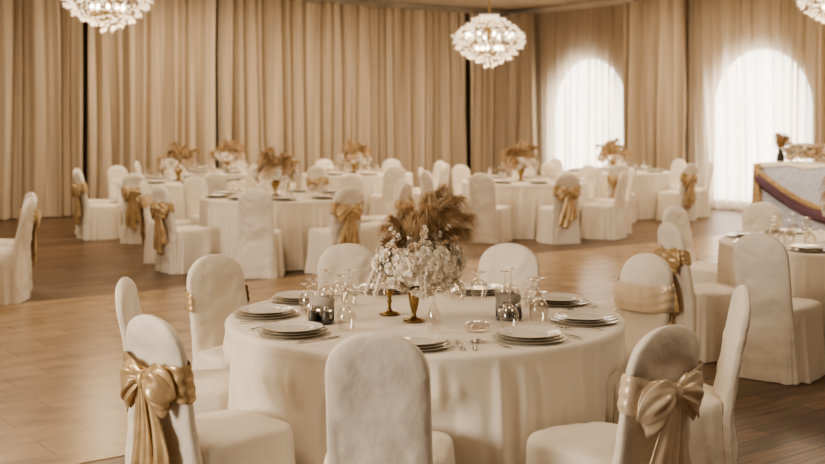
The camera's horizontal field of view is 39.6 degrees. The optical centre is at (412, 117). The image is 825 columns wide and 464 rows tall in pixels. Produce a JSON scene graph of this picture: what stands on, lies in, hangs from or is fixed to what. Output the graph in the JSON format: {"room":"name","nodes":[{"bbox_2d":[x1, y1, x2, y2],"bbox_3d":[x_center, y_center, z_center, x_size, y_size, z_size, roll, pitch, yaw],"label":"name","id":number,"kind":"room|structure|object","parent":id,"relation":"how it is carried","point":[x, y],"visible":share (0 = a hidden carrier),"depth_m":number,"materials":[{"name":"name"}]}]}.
{"room":"event hall","nodes":[
{"label":"event hall","id":0,"kind":"room"},
{"bbox_2d":[83,0,470,182],"bbox_3d":[-8.300,-0.350,17.680,26.000,4.000,0.200,0,0,-37],"label":"wall","id":1,"kind":"structure","parent":0,"point":[85,23],"depth_m":21.07,"materials":[{"name":"brown paint"}]},
{"bbox_2d":[0,0,82,219],"bbox_3d":[-6.908,-0.297,18.274,3.340,3.865,0.291,0,0,-37],"label":"curtain","id":2,"kind":"object","parent":1,"relation":"hanging from","point":[41,43],"visible":0.94,"depth_m":18.77,"materials":[{"name":"fabric"}]},
{"bbox_2d":[87,0,215,198],"bbox_3d":[-4.568,-0.297,20.060,2.391,3.865,0.299,0,0,-38],"label":"curtain","id":3,"kind":"object","parent":1,"relation":"hanging from","point":[151,80],"visible":0.65,"depth_m":20.06,"materials":[{"name":"fabric"}]},
{"bbox_2d":[217,0,351,188],"bbox_3d":[-2.382,-0.297,21.723,2.843,3.865,0.325,0,0,-35],"label":"curtain","id":4,"kind":"object","parent":1,"relation":"hanging from","point":[284,68],"visible":0.76,"depth_m":21.62,"materials":[{"name":"fabric"}]},
{"bbox_2d":[290,0,509,14],"bbox_3d":[-8.216,-2.300,17.568,26.000,0.099,0.080,0,0,-37],"label":"trim","id":5,"kind":"structure","parent":1,"relation":"attached to","point":[351,2],"depth_m":23.65,"materials":[{"name":"beige paint"}]},
{"bbox_2d":[352,5,465,195],"bbox_3d":[-0.070,-0.297,23.457,2.902,3.865,0.343,0,0,-38],"label":"curtain","id":6,"kind":"object","parent":1,"relation":"hanging from","point":[408,72],"visible":0.8,"depth_m":23.45,"materials":[{"name":"fabric"}]},
{"bbox_2d":[0,196,824,463],"bbox_3d":[-0.440,1.698,7.200,26.000,0.103,26.000,0,0,-37],"label":"floor","id":7,"kind":"structure","parent":0,"point":[61,360],"depth_m":8.64,"materials":[{"name":"wood"}]},
{"bbox_2d":[0,198,34,304],"bbox_3d":[-3.746,1.183,10.334,0.633,0.926,0.520,0,0,-1],"label":"banquet chair","id":8,"kind":"object","parent":7,"relation":"on","point":[14,265],"visible":1,"depth_m":10.18,"materials":[{"name":"beige fabric"}]},
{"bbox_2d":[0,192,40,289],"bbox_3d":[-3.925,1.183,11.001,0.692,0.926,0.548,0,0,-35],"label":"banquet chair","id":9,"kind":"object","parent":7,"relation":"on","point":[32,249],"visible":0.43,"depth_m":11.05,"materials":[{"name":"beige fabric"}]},
{"bbox_2d":[73,168,115,233],"bbox_3d":[-4.530,1.183,16.447,0.632,0.926,0.516,0,0,-2],"label":"banquet chair","id":10,"kind":"object","parent":7,"relation":"on","point":[75,169],"visible":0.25,"depth_m":16.32,"materials":[{"name":"beige fabric"}]},
{"bbox_2d":[71,171,121,240],"bbox_3d":[-4.321,1.183,15.689,0.692,0.926,0.549,0,0,-34],"label":"banquet chair","id":11,"kind":"object","parent":7,"relation":"on","point":[101,220],"visible":1,"depth_m":15.49,"materials":[{"name":"beige fabric"}]},
{"bbox_2d":[107,165,127,198],"bbox_3d":[-4.282,1.183,17.209,0.632,0.926,0.516,0,0,40],"label":"banquet chair","id":12,"kind":"object","parent":7,"relation":"on","point":[116,173],"visible":0.3,"depth_m":17.30,"materials":[{"name":"beige fabric"}]},
{"bbox_2d":[120,173,147,244],"bbox_3d":[-3.567,1.183,15.148,0.521,0.926,0.680,0,0,10],"label":"banquet chair","id":13,"kind":"object","parent":7,"relation":"on","point":[130,189],"visible":0.64,"depth_m":14.89,"materials":[{"name":"beige fabric"}]},
{"bbox_2d":[136,181,192,263],"bbox_3d":[-2.830,1.183,13.155,0.659,0.926,0.532,0,0,-2],"label":"banquet chair","id":14,"kind":"object","parent":7,"relation":"on","point":[143,202],"visible":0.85,"depth_m":12.97,"materials":[{"name":"beige fabric"}]},
{"bbox_2d":[115,277,229,463],"bbox_3d":[-1.014,1.183,5.192,0.632,0.926,0.516,0,0,-6],"label":"banquet chair","id":15,"kind":"object","parent":7,"relation":"on","point":[212,385],"visible":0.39,"depth_m":5.01,"materials":[{"name":"beige fabric"}]},
{"bbox_2d":[164,165,186,177],"bbox_3d":[-3.621,1.183,17.616,0.516,0.926,0.632,0,0,-19],"label":"banquet chair","id":16,"kind":"object","parent":7,"relation":"on","point":[170,173],"visible":0.11,"depth_m":17.84,"materials":[{"name":"beige fabric"}]},
{"bbox_2d":[116,178,245,223],"bbox_3d":[-3.309,1.270,16.406,1.853,0.744,1.820,0,0,-40],"label":"round dining table","id":17,"kind":"object","parent":7,"relation":"on","point":[175,188],"visible":0.2,"depth_m":15.54,"materials":[{"name":"beige fabric"}]},
{"bbox_2d":[154,141,200,180],"bbox_3d":[-3.360,0.606,16.433,0.666,0.583,0.599,0,0,32],"label":"flower centerpiece","id":18,"kind":"object","parent":17,"relation":"on","point":[179,155],"visible":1,"depth_m":16.28,"materials":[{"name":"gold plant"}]},
{"bbox_2d":[150,186,212,274],"bbox_3d":[-2.481,1.183,12.337,0.680,0.926,0.521,0,0,-42],"label":"banquet chair","id":19,"kind":"object","parent":7,"relation":"on","point":[177,248],"visible":0.98,"depth_m":12.14,"materials":[{"name":"beige fabric"}]},
{"bbox_2d":[183,176,207,225],"bbox_3d":[-2.484,1.183,13.991,0.632,0.926,0.516,0,0,39],"label":"banquet chair","id":20,"kind":"object","parent":7,"relation":"on","point":[194,187],"visible":0.4,"depth_m":14.08,"materials":[{"name":"beige fabric"}]},
{"bbox_2d":[120,314,295,463],"bbox_3d":[-0.780,1.183,4.376,0.532,0.926,0.659,0,0,44],"label":"banquet chair","id":21,"kind":"object","parent":7,"relation":"on","point":[157,375],"visible":1,"depth_m":4.17,"materials":[{"name":"beige fabric"}]},
{"bbox_2d":[203,173,226,193],"bbox_3d":[-2.732,1.183,15.277,0.520,0.926,0.633,0,0,-25],"label":"banquet chair","id":22,"kind":"object","parent":7,"relation":"on","point":[215,182],"visible":0.2,"depth_m":15.03,"materials":[{"name":"beige fabric"}]},
{"bbox_2d":[187,169,246,179],"bbox_3d":[-3.052,1.270,19.254,1.830,0.744,1.844,0,0,40],"label":"round dining table","id":23,"kind":"object","parent":7,"relation":"on","point":[242,175],"visible":0.04,"depth_m":18.57,"materials":[{"name":"beige fabric"}]},
{"bbox_2d":[206,137,246,171],"bbox_3d":[-3.121,0.606,19.278,0.666,0.583,0.599,0,0,13],"label":"flower centerpiece","id":24,"kind":"object","parent":23,"relation":"on","point":[230,152],"visible":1,"depth_m":19.16,"materials":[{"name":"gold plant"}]},
{"bbox_2d":[185,254,249,369],"bbox_3d":[-0.864,1.183,5.872,0.680,0.926,0.521,0,0,44],"label":"banquet chair","id":25,"kind":"object","parent":7,"relation":"on","point":[216,286],"visible":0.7,"depth_m":5.95,"materials":[{"name":"beige fabric"}]},
{"bbox_2d":[230,159,246,168],"bbox_3d":[-3.159,1.183,20.502,0.520,0.926,0.633,0,0,-2],"label":"banquet chair","id":26,"kind":"object","parent":7,"relation":"on","point":[238,165],"visible":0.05,"depth_m":20.74,"materials":[{"name":"beige fabric"}]},
{"bbox_2d":[245,165,261,189],"bbox_3d":[-2.582,1.183,17.428,0.516,0.926,0.632,0,0,32],"label":"banquet chair","id":27,"kind":"object","parent":7,"relation":"on","point":[251,183],"visible":0.12,"depth_m":17.64,"materials":[{"name":"beige fabric"}]},
{"bbox_2d":[236,189,284,278],"bbox_3d":[-1.603,1.183,11.981,0.516,0.926,0.632,0,0,-3],"label":"banquet chair","id":28,"kind":"object","parent":7,"relation":"on","point":[259,251],"visible":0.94,"depth_m":11.73,"materials":[{"name":"beige fabric"}]},
{"bbox_2d":[199,191,332,270],"bbox_3d":[-1.533,1.270,13.197,1.844,0.744,1.830,0,0,15],"label":"round dining table","id":29,"kind":"object","parent":7,"relation":"on","point":[294,218],"visible":0.4,"depth_m":12.40,"materials":[{"name":"beige fabric"}]},
{"bbox_2d":[204,194,229,197],"bbox_3d":[-2.207,0.881,12.954,0.300,0.031,0.300,0,0,-20],"label":"plate stack","id":30,"kind":"object","parent":29,"relation":"on","point":[207,195],"visible":1,"depth_m":12.87,"materials":[{"name":"white ceramic"}]},
{"bbox_2d":[251,146,302,195],"bbox_3d":[-1.556,0.606,13.225,0.599,0.583,0.666,0,0,2],"label":"flower centerpiece","id":31,"kind":"object","parent":29,"relation":"on","point":[271,170],"visible":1,"depth_m":13.08,"materials":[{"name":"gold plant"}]},
{"bbox_2d":[259,176,286,190],"bbox_3d":[-1.760,1.183,14.445,0.520,0.926,0.633,0,0,-4],"label":"banquet chair","id":32,"kind":"object","parent":7,"relation":"on","point":[262,185],"visible":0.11,"depth_m":14.67,"materials":[{"name":"beige fabric"}]},
{"bbox_2d":[306,166,329,191],"bbox_3d":[-1.331,1.183,17.464,0.521,0.926,0.680,0,0,24],"label":"banquet chair","id":33,"kind":"object","parent":7,"relation":"on","point":[319,175],"visible":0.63,"depth_m":17.20,"materials":[{"name":"beige fabric"}]},
{"bbox_2d":[315,159,333,170],"bbox_3d":[-1.430,1.183,19.837,0.516,0.926,0.632,0,0,-28],"label":"banquet chair","id":34,"kind":"object","parent":7,"relation":"on","point":[328,164],"visible":0.19,"depth_m":20.07,"materials":[{"name":"beige fabric"}]},
{"bbox_2d":[304,187,363,273],"bbox_3d":[-0.816,1.183,12.172,0.548,0.926,0.692,0,0,-35],"label":"banquet chair","id":35,"kind":"object","parent":7,"relation":"on","point":[347,206],"visible":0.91,"depth_m":11.95,"materials":[{"name":"beige fabric"}]},
{"bbox_2d":[317,243,377,290],"bbox_3d":[-0.289,1.183,6.307,0.520,0.926,0.633,0,0,-14],"label":"banquet chair","id":36,"kind":"object","parent":7,"relation":"on","point":[350,257],"visible":0.23,"depth_m":6.52,"materials":[{"name":"beige fabric"}]},
{"bbox_2d":[339,175,363,194],"bbox_3d":[-0.892,1.183,14.280,0.520,0.926,0.633,0,0,30],"label":"banquet chair","id":37,"kind":"object","parent":7,"relation":"on","point":[355,181],"visible":0.2,"depth_m":14.49,"materials":[{"name":"beige fabric"}]},
{"bbox_2d":[302,171,412,215],"bbox_3d":[-0.908,1.270,18.706,1.853,0.744,1.820,0,0,-35],"label":"round dining table","id":38,"kind":"object","parent":7,"relation":"on","point":[373,184],"visible":0.28,"depth_m":17.87,"materials":[{"name":"beige fabric"}]},
{"bbox_2d":[337,138,372,172],"bbox_3d":[-0.931,0.606,18.729,0.599,0.583,0.666,0,0,-8],"label":"flower centerpiece","id":39,"kind":"object","parent":38,"relation":"on","point":[358,152],"visible":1,"depth_m":18.58,"materials":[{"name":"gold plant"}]},
{"bbox_2d":[361,178,407,222],"bbox_3d":[-0.378,1.183,13.645,0.632,0.926,0.516,0,0,-30],"label":"banquet chair","id":40,"kind":"object","parent":7,"relation":"on","point":[364,219],"visible":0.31,"depth_m":13.75,"materials":[{"name":"beige fabric"}]},
{"bbox_2d":[369,166,404,215],"bbox_3d":[-0.387,1.183,17.598,0.516,0.926,0.632,0,0,-28],"label":"banquet chair","id":41,"kind":"object","parent":7,"relation":"on","point":[380,204],"visible":0.56,"depth_m":17.34,"materials":[{"name":"beige fabric"}]},
{"bbox_2d":[361,183,414,255],"bbox_3d":[-0.311,1.183,12.820,0.680,0.926,0.521,0,0,21],"label":"banquet chair","id":42,"kind":"object","parent":7,"relation":"on","point":[369,240],"visible":0.39,"depth_m":12.64,"materials":[{"name":"beige fabric"}]},
{"bbox_2d":[324,332,454,463],"bbox_3d":[-0.083,1.183,4.131,0.520,0.926,0.633,0,0,11],"label":"banquet chair","id":43,"kind":"object","parent":7,"relation":"on","point":[378,385],"visible":1,"depth_m":3.86,"materials":[{"name":"beige fabric"}]},
{"bbox_2d":[382,159,400,168],"bbox_3d":[-0.461,1.183,19.902,0.516,0.926,0.632,0,0,17],"label":"banquet chair","id":44,"kind":"object","parent":7,"relation":"on","point":[390,162],"visible":0.22,"depth_m":20.15,"materials":[{"name":"beige fabric"}]},
{"bbox_2d":[222,286,626,463],"bbox_3d":[0.078,1.270,5.238,1.859,0.744,1.804,0,0,0],"label":"round dining table","id":45,"kind":"object","parent":7,"relation":"on","point":[489,399],"visible":0.63,"depth_m":4.55,"materials":[{"name":"beige fabric"}]},
{"bbox_2d":[232,304,298,318],"bbox_3d":[-0.668,0.881,5.215,0.300,0.031,0.300,0,0,-2],"label":"plate stack","id":46,"kind":"object","parent":45,"relation":"on","point":[256,311],"visible":1,"depth_m":5.18,"materials":[{"name":"white ceramic"}]},
{"bbox_2d":[257,321,328,337],"bbox_3d":[-0.498,0.881,4.774,0.300,0.031,0.300,0,0,-40],"label":"plate stack","id":47,"kind":"object","parent":45,"relation":"on","point":[281,329],"visible":1,"depth_m":4.74,"materials":[{"name":"white ceramic"}]},
{"bbox_2d":[270,290,329,302],"bbox_3d":[-0.551,0.881,5.635,0.300,0.031,0.300,0,0,33],"label":"plate stack","id":48,"kind":"object","parent":45,"relation":"on","point":[285,296],"visible":0.77,"depth_m":5.62,"materials":[{"name":"white ceramic"}]},
{"bbox_2d":[308,295,334,324],"bbox_3d":[-0.400,0.836,5.020,0.120,0.121,0.117,0,0,11],"label":"napkin holder","id":49,"kind":"object","parent":45,"relation":"on","point":[321,309],"visible":0.91,"depth_m":5.00,"materials":[{"name":"metal"}]},
{"bbox_2d":[356,282,409,293],"bbox_3d":[-0.143,0.881,5.937,0.300,0.031,0.300,0,0,-16],"label":"plate stack","id":50,"kind":"object","parent":45,"relation":"on","point":[384,286],"visible":0.43,"depth_m":5.89,"materials":[{"name":"white ceramic"}]},
{"bbox_2d":[379,289,399,315],"bbox_3d":[-0.105,0.842,5.240,0.096,0.110,0.096,0,0,0],"label":"brass candlestick","id":51,"kind":"object","parent":45,"relation":"on","point":[389,312],"visible":1,"depth_m":5.23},
{"bbox_2d":[393,332,451,350],"bbox_3d":[0.007,0.881,4.505,0.300,0.031,0.300,0,0,0],"label":"plate stack","id":52,"kind":"object","parent":45,"relation":"on","point":[423,341],"visible":0.66,"depth_m":4.51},
{"bbox_2d":[363,181,482,322],"bbox_3d":[0.053,0.586,5.063,0.539,0.622,0.463,0,0,4],"label":"flower centerpiece","id":53,"kind":"object","parent":45,"relation":"on","point":[413,259],"visible":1,"depth_m":4.99,"materials":[{"name":"white plant"}]},
{"bbox_2d":[450,282,507,294],"bbox_3d":[0.340,0.881,5.907,0.300,0.031,0.300,0,0,23],"label":"plate stack","id":54,"kind":"object","parent":45,"relation":"on","point":[477,288],"visible":0.86,"depth_m":5.88,"materials":[{"name":"white ceramic"}]},
{"bbox_2d":[495,291,521,320],"bbox_3d":[0.430,0.836,5.120,0.120,0.121,0.117,0,0,-17],"label":"napkin holder","id":55,"kind":"object","parent":45,"relation":"on","point":[509,300],"visible":0.98,"depth_m":5.10,"materials":[{"name":"metal"}]},
{"bbox_2d":[492,326,565,343],"bbox_3d":[0.473,0.881,4.646,0.300,0.031,0.300,0,0,-35],"label":"plate stack","id":56,"kind":"object","parent":45,"relation":"on","point":[515,334],"visible":1,"depth_m":4.62,"materials":[{"name":"ceramic"}]},
{"bbox_2d":[528,293,589,305],"bbox_3d":[0.709,0.881,5.558,0.300,0.031,0.300,0,0,-26],"label":"plate stack","id":57,"kind":"object","parent":45,"relation":"on","point":[552,299],"visible":0.98,"depth_m":5.53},
{"bbox_2d":[550,310,618,324],"bbox_3d":[0.757,0.881,5.052,0.300,0.031,0.300,0,0,15],"label":"plate stack","id":58,"kind":"object","parent":45,"relation":"on","point":[574,317],"visible":1,"depth_m":5.03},
{"bbox_2d":[413,161,443,191],"bbox_3d":[0.210,1.183,19.211,0.633,0.926,0.520,0,0,-23],"label":"banquet chair","id":59,"kind":"object","parent":7,"relation":"on","point":[438,165],"visible":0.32,"depth_m":19.28,"materials":[{"name":"beige fabric"}]},
{"bbox_2d":[412,163,449,211],"bbox_3d":[0.264,1.183,18.282,0.633,0.926,0.520,0,0,25],"label":"banquet chair","id":60,"kind":"object","parent":7,"relation":"on","point":[444,174],"visible":0.33,"depth_m":18.12,"materials":[{"name":"beige fabric"}]},
{"bbox_2d":[418,167,452,201],"bbox_3d":[0.401,1.183,16.736,0.633,0.926,0.520,0,0,15],"label":"banquet chair","id":61,"kind":"object","parent":7,"relation":"on","point":[420,170],"visible":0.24,"depth_m":16.61,"materials":[{"name":"beige fabric"}]},
{"bbox_2d":[421,170,468,238],"bbox_3d":[0.456,1.183,15.854,0.632,0.926,0.516,0,0,-25],"label":"banquet chair","id":62,"kind":"object","parent":7,"relation":"on","point":[426,177],"visible":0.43,"depth_m":15.70,"materials":[{"name":"beige fabric"}]},
{"bbox_2d":[451,165,470,196],"bbox_3d":[0.896,1.183,17.400,0.520,0.926,0.633,0,0,-31],"label":"banquet chair","id":63,"kind":"object","parent":7,"relation":"on","point":[459,173],"visible":0.27,"depth_m":17.54,"materials":[{"name":"beige fabric"}]},
{"bbox_2d":[468,173,512,243],"bbox_3d":[1.028,1.183,15.281,0.516,0.926,0.632,0,0,23],"label":"banquet chair","id":64,"kind":"object","parent":7,"relation":"on","point":[496,226],"visible":0.92,"depth_m":15.05,"materials":[{"name":"beige fabric"}]},
{"bbox_2d":[477,243,538,292],"bbox_3d":[0.460,1.183,6.326,0.516,0.926,0.632,0,0,17],"label":"banquet chair","id":65,"kind":"object","parent":7,"relation":"on","point":[497,257],"visible":0.23,"depth_m":6.55,"materials":[{"name":"beige fabric"}]},
{"bbox_2d":[512,164,534,177],"bbox_3d":[1.722,1.183,17.674,0.520,0.926,0.633,0,0,6],"label":"banquet chair","id":66,"kind":"object","parent":7,"relation":"on","point":[530,171],"visible":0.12,"depth_m":17.91,"materials":[{"name":"beige fabric"}]},
{"bbox_2d":[461,178,588,239],"bbox_3d":[1.597,1.270,16.396,1.844,0.744,1.830,0,0,15],"label":"round dining table","id":67,"kind":"object","parent":7,"relation":"on","point":[524,199],"visible":0.47,"depth_m":15.53,"materials":[{"name":"beige fabric"}]},
{"bbox_2d":[499,140,541,180],"bbox_3d":[1.515,0.606,16.402,0.666,0.583,0.599,0,0,-38],"label":"flower centerpiece","id":68,"kind":"object","parent":67,"relation":"on","point":[522,156],"visible":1,"depth_m":16.31,"materials":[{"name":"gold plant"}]},
{"bbox_2d":[541,163,556,177],"bbox_3d":[2.423,1.183,18.676,0.632,0.926,0.516,0,0,-37],"label":"banquet chair","id":69,"kind":"object","parent":7,"relation":"on","point":[548,168],"visible":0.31,"depth_m":18.48,"materials":[{"name":"beige fabric"}]},
{"bbox_2d":[548,158,563,175],"bbox_3d":[2.743,1.183,20.430,0.520,0.926,0.633,0,0,-35],"label":"banquet chair","id":70,"kind":"object","parent":7,"relation":"on","point":[556,162],"visible":0.21,"depth_m":20.62,"materials":[{"name":"beige fabric"}]},
{"bbox_2d":[536,173,580,244],"bbox_3d":[1.949,1.183,15.168,0.532,0.926,0.659,0,0,-17],"label":"banquet chair","id":71,"kind":"object","parent":7,"relation":"on","point":[558,223],"visible":1,"depth_m":14.93,"materials":[{"name":"beige fabric"}]},
{"bbox_2d":[578,165,598,202],"bbox_3d":[2.507,1.183,17.285,0.520,0.926,0.633,0,0,44],"label":"banquet chair","id":72,"kind":"object","parent":7,"relation":"on","point":[589,173],"visible":0.31,"depth_m":17.40,"materials":[{"name":"beige fabric"}]},
{"bbox_2d":[580,171,628,239],"bbox_3d":[2.634,1.183,15.745,0.632,0.926,0.516,0,0,27],"label":"banquet chair","id":73,"kind":"object","parent":7,"relation":"on","point":[600,220],"visible":1,"depth_m":15.55,"materials":[{"name":"beige fabric"}]},
{"bbox_2d":[593,168,634,233],"bbox_3d":[2.875,1.183,16.522,0.632,0.926,0.516,0,0,-5],"label":"banquet chair","id":74,"kind":"object","parent":7,"relation":"on","point":[631,171],"visible":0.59,"depth_m":16.35,"materials":[{"name":"beige fabric"}]},
{"bbox_2d":[526,325,703,463],"bbox_3d":[0.727,1.183,4.194,0.518,0.926,0.685,0,0,-37],"label":"banquet chair","id":75,"kind":"object","parent":7,"relation":"on","point":[661,391],"visible":1,"depth_m":3.96,"materials":[{"name":"beige fabric"}]},
{"bbox_2d":[562,169,670,219],"bbox_3d":[3.449,1.270,19.407,1.832,0.744,1.873,0,0,19],"label":"round dining table","id":76,"kind":"object","parent":7,"relation":"on","point":[647,185],"visible":0.3,"depth_m":18.59,"materials":[{"name":"beige fabric"}]},
{"bbox_2d":[594,137,633,165],"bbox_3d":[3.398,0.606,19.365,0.599,0.583,0.666,0,0,-38],"label":"flower centerpiece","id":77,"kind":"object","parent":76,"relation":"on","point":[617,152],"visible":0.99,"depth_m":19.26,"materials":[{"name":"beige plant"}]},
{"bbox_2d":[606,164,636,222],"bbox_3d":[3.290,1.183,18.149,0.521,0.926,0.680,0,0,12],"label":"banquet chair","id":78,"kind":"object","parent":7,"relation":"on","point":[614,171],"visible":0.44,"depth_m":17.90,"materials":[{"name":"beige fabric"}]},
{"bbox_2d":[614,253,675,380],"bbox_3d":[1.043,1.183,5.942,0.685,0.926,0.518,0,0,-36],"label":"banquet chair","id":79,"kind":"object","parent":7,"relation":"on","point":[644,297],"visible":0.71,"depth_m":6.02,"materials":[{"name":"beige fabric"}]},
{"bbox_2d":[656,163,698,220],"bbox_3d":[4.270,1.183,18.436,0.549,0.926,0.692,0,0,-36],"label":"banquet chair","id":80,"kind":"object","parent":7,"relation":"on","point":[685,197],"visible":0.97,"depth_m":18.23,"materials":[{"name":"beige fabric"}]},
{"bbox_2d":[670,159,685,189],"bbox_3d":[4.473,1.183,20.133,0.632,0.926,0.516,0,0,-34],"label":"banquet chair","id":81,"kind":"object","parent":7,"relation":"on","point":[677,165],"visible":0.25,"depth_m":20.22,"materials":[{"name":"beige fabric"}]},
{"bbox_2d":[613,285,750,463],"bbox_3d":[1.136,1.183,4.971,0.632,0.926,0.516,0,0,6],"label":"banquet chair","id":82,"kind":"object","parent":7,"relation":"on","point":[713,440],"visible":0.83,"depth_m":4.76,"materials":[{"name":"beige fabric"}]},
{"bbox_2d":[662,206,716,283],"bbox_3d":[2.341,1.183,9.180,0.632,0.926,0.516,0,0,44],"label":"banquet chair","id":83,"kind":"object","parent":7,"relation":"on","point":[701,272],"visible":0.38,"depth_m":9.30,"materials":[{"name":"beige fabric"}]},
{"bbox_2d":[654,222,735,362],"bbox_3d":[2.024,1.183,7.975,0.680,0.926,0.521,0,0,-16],"label":"banquet chair","id":84,"kind":"object","parent":7,"relation":"on","point":[703,308],"visible":0.59,"depth_m":7.77,"materials":[{"name":"beige fabric"}]},
{"bbox_2d":[678,161,712,216],"bbox_3d":[4.720,1.183,19.222,0.632,0.926,0.516,0,0,5],"label":"banquet chair","id":85,"kind":"object","parent":7,"relation":"on","point":[703,209],"visible":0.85,"depth_m":19.00,"materials":[{"name":"beige fabric"}]},
{"bbox_2d":[742,202,782,231],"bbox_3d":[3.020,1.183,9.538,0.520,0.926,0.633,0,0,-2],"label":"banquet chair","id":86,"kind":"object","parent":7,"relation":"on","point":[755,217],"visible":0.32,"depth_m":9.77,"materials":[{"name":"beige fabric"}]},
{"bbox_2d":[717,230,824,345],"bbox_3d":[3.152,1.270,8.304,1.844,0.744,1.830,0,0,0],"label":"round dining table","id":87,"kind":"object","parent":7,"relation":"on","point":[807,269],"visible":0.28,"depth_m":7.64,"materials":[{"name":"beige fabric"}]},
{"bbox_2d":[726,231,763,237],"bbox_3d":[2.526,0.881,8.660,0.300,0.031,0.300,0,0,30],"label":"plate stack","id":88,"kind":"object","parent":87,"relation":"on","point":[740,234],"visible":0.58,"depth_m":8.68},
{"bbox_2d":[763,227,802,233],"bbox_3d":[2.904,0.881,8.977,0.300,0.031,0.300,0,0,-20],"label":"plate stack","id":89,"kind":"object","parent":87,"relation":"on","point":[783,230],"visible":0.98,"depth_m":8.94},
{"bbox_2d":[787,244,824,251],"bbox_3d":[2.687,0.881,7.748,0.300,0.031,0.300,0,0,40],"label":"plate stack","id":90,"kind":"object","parent":87,"relation":"on","point":[796,247],"visible":1,"depth_m":7.74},
{"bbox_2d":[818,175,824,216],"bbox_3d":[3.267,0.611,8.270,0.654,0.571,0.587,0,0,19],"label":"flower centerpiece","id":91,"kind":"object","parent":87,"relation":"on","point":[823,192],"visible":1,"depth_m":8.38,"materials":[{"name":"beige plant"}]},
{"bbox_2d":[733,233,824,384],"bbox_3d":[2.353,1.183,7.378,0.516,0.926,0.632,0,0,37],"label":"banquet chair","id":92,"kind":"object","parent":7,"relation":"on","point":[784,345],"visible":0.82,"depth_m":7.15,"materials":[{"name":"beige fabric"}]},
{"bbox_2d":[751,161,824,229],"bbox_3d":[6.461,1.165,16.919,0.968,0.959,2.864,0,0,-37],"label":"head table","id":93,"kind":"object","parent":7,"relation":"on","point":[793,187],"visible":0.91,"depth_m":17.21,"materials":[{"name":"white fabric"}]},
{"bbox_2d":[773,132,790,161],"bbox_3d":[5.734,0.445,17.778,0.311,0.460,0.552,0,0,6],"label":"vase","id":94,"kind":"object","parent":93,"relation":"on","point":[781,139],"visible":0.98,"depth_m":17.73,"materials":[{"name":"grey"}]},
{"bbox_2d":[780,141,824,160],"bbox_3d":[6.252,0.507,16.940,0.391,0.311,1.868,0,0,-35],"label":"flower garland","id":95,"kind":"object","parent":93,"relation":"on","point":[802,150],"visible":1,"depth_m":17.30,"materials":[{"name":"beige plant"}]},
{"bbox_2d":[361,0,608,11],"bbox_3d":[-0.410,-2.400,7.410,26.300,0.100,26.300,0,0,-37],"label":"ceiling","id":96,"kind":"structure","parent":0,"point":[497,5],"depth_m":23.52,"materials":[{"name":"beige paint"}]},
{"bbox_2d":[62,0,153,32],"bbox_3d":[-3.849,-1.708,14.515,1.177,1.281,1.165,0,0,45],"label":"crystal chandelier","id":97,"kind":"object","parent":96,"relation":"hanging from","point":[107,11],"visible":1,"depth_m":14.40,"materials":[{"name":"beige"}]},
{"bbox_2d":[450,0,525,67],"bbox_3d":[1.217,-1.558,17.908,1.165,1.581,1.177,0,0,-17],"label":"crystal chandelier","id":98,"kind":"object","parent":96,"relation":"hanging from","point":[489,21],"visible":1,"depth_m":17.75,"materials":[{"name":"beige"}]},
{"bbox_2d":[796,0,824,23],"bbox_3d":[5.960,-1.788,16.015,1.177,1.121,1.165,0,0,42],"label":"crystal chandelier","id":99,"kind":"object","parent":96,"relation":"hanging from","point":[802,4],"visible":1,"depth_m":16.04,"materials":[{"name":"beige"}]},
{"bbox_3d":[10.040,-0.350,15.060,0.200,4.000,26.000,0,0,-37],"label":"wall","id":100,"kind":"structure","parent":0,"visible":0},
{"bbox_2d":[469,13,506,176],"bbox_3d":[1.708,-0.297,24.750,1.261,3.865,0.256,0,0,-38],"label":"curtain","id":101,"kind":"object","parent":100,"relation":"hanging from","point":[488,97],"visible":0.59,"depth_m":24.67,"materials":[{"name":"fabric"}]},
{"bbox_2d":[504,13,537,177],"bbox_3d":[2.257,-0.297,24.679,0.343,3.865,1.031,0,0,-38],"label":"curtain","id":102,"kind":"object","parent":100,"relation":"hanging from","point":[520,71],"visible":0.61,"depth_m":24.39,"materials":[{"name":"fabric"}]},
{"bbox_2d":[535,9,583,177],"bbox_3d":[3.067,-0.297,23.986,0.183,3.865,1.449,0,0,-35],"label":"sheer curtain","id":103,"kind":"object","parent":100,"relation":"hanging from","point":[559,34],"visible":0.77,"depth_m":23.90,"materials":[{"name":"fabric"}]},
{"bbox_2d":[510,0,643,13],"bbox_3d":[9.928,-2.300,14.976,0.080,0.099,26.000,0,0,-37],"label":"trim","id":104,"kind":"structure","parent":100,"relation":"attached to","point":[610,2],"depth_m":23.67,"materials":[{"name":"beige paint"}]},
{"bbox_2d":[583,4,623,167],"bbox_3d":[3.999,-0.297,22.765,0.176,3.865,1.581,0,0,-36],"label":"sheer curtain","id":105,"kind":"object","parent":100,"relation":"hanging from","point":[603,26],"visible":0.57,"depth_m":22.97,"materials":[{"name":"fabric"}]},
{"bbox_2d":[623,0,686,170],"bbox_3d":[4.564,-0.297,21.579,0.318,3.865,1.506,0,0,-35],"label":"curtain","id":106,"kind":"object","parent":100,"relation":"hanging from","point":[655,32],"visible":0.77,"depth_m":21.59,"materials":[{"name":"fabric"}]},
{"bbox_2d":[685,0,739,209],"bbox_3d":[5.447,-0.297,20.803,0.170,3.865,1.200,0,0,-37],"label":"sheer curtain","id":107,"kind":"object","parent":100,"relation":"hanging from","point":[712,26],"visible":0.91,"depth_m":20.72,"materials":[{"name":"fabric"}]},
{"bbox_2d":[738,0,815,210],"bbox_3d":[6.396,-0.297,19.533,0.196,3.865,1.930,0,0,-37],"label":"sheer curtain","id":108,"kind":"object","parent":100,"relation":"hanging from","point":[777,38],"visible":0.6,"depth_m":19.86,"materials":[{"name":"fabric"}]},
{"bbox_2d":[815,0,824,161],"bbox_3d":[7.118,-0.297,18.213,0.319,3.865,1.549,0,0,-38],"label":"curtain","id":109,"kind":"object","parent":100,"relation":"hanging from","point":[820,27],"visible":0.55,"depth_m":18.68,"materials":[{"name":"fabric"}]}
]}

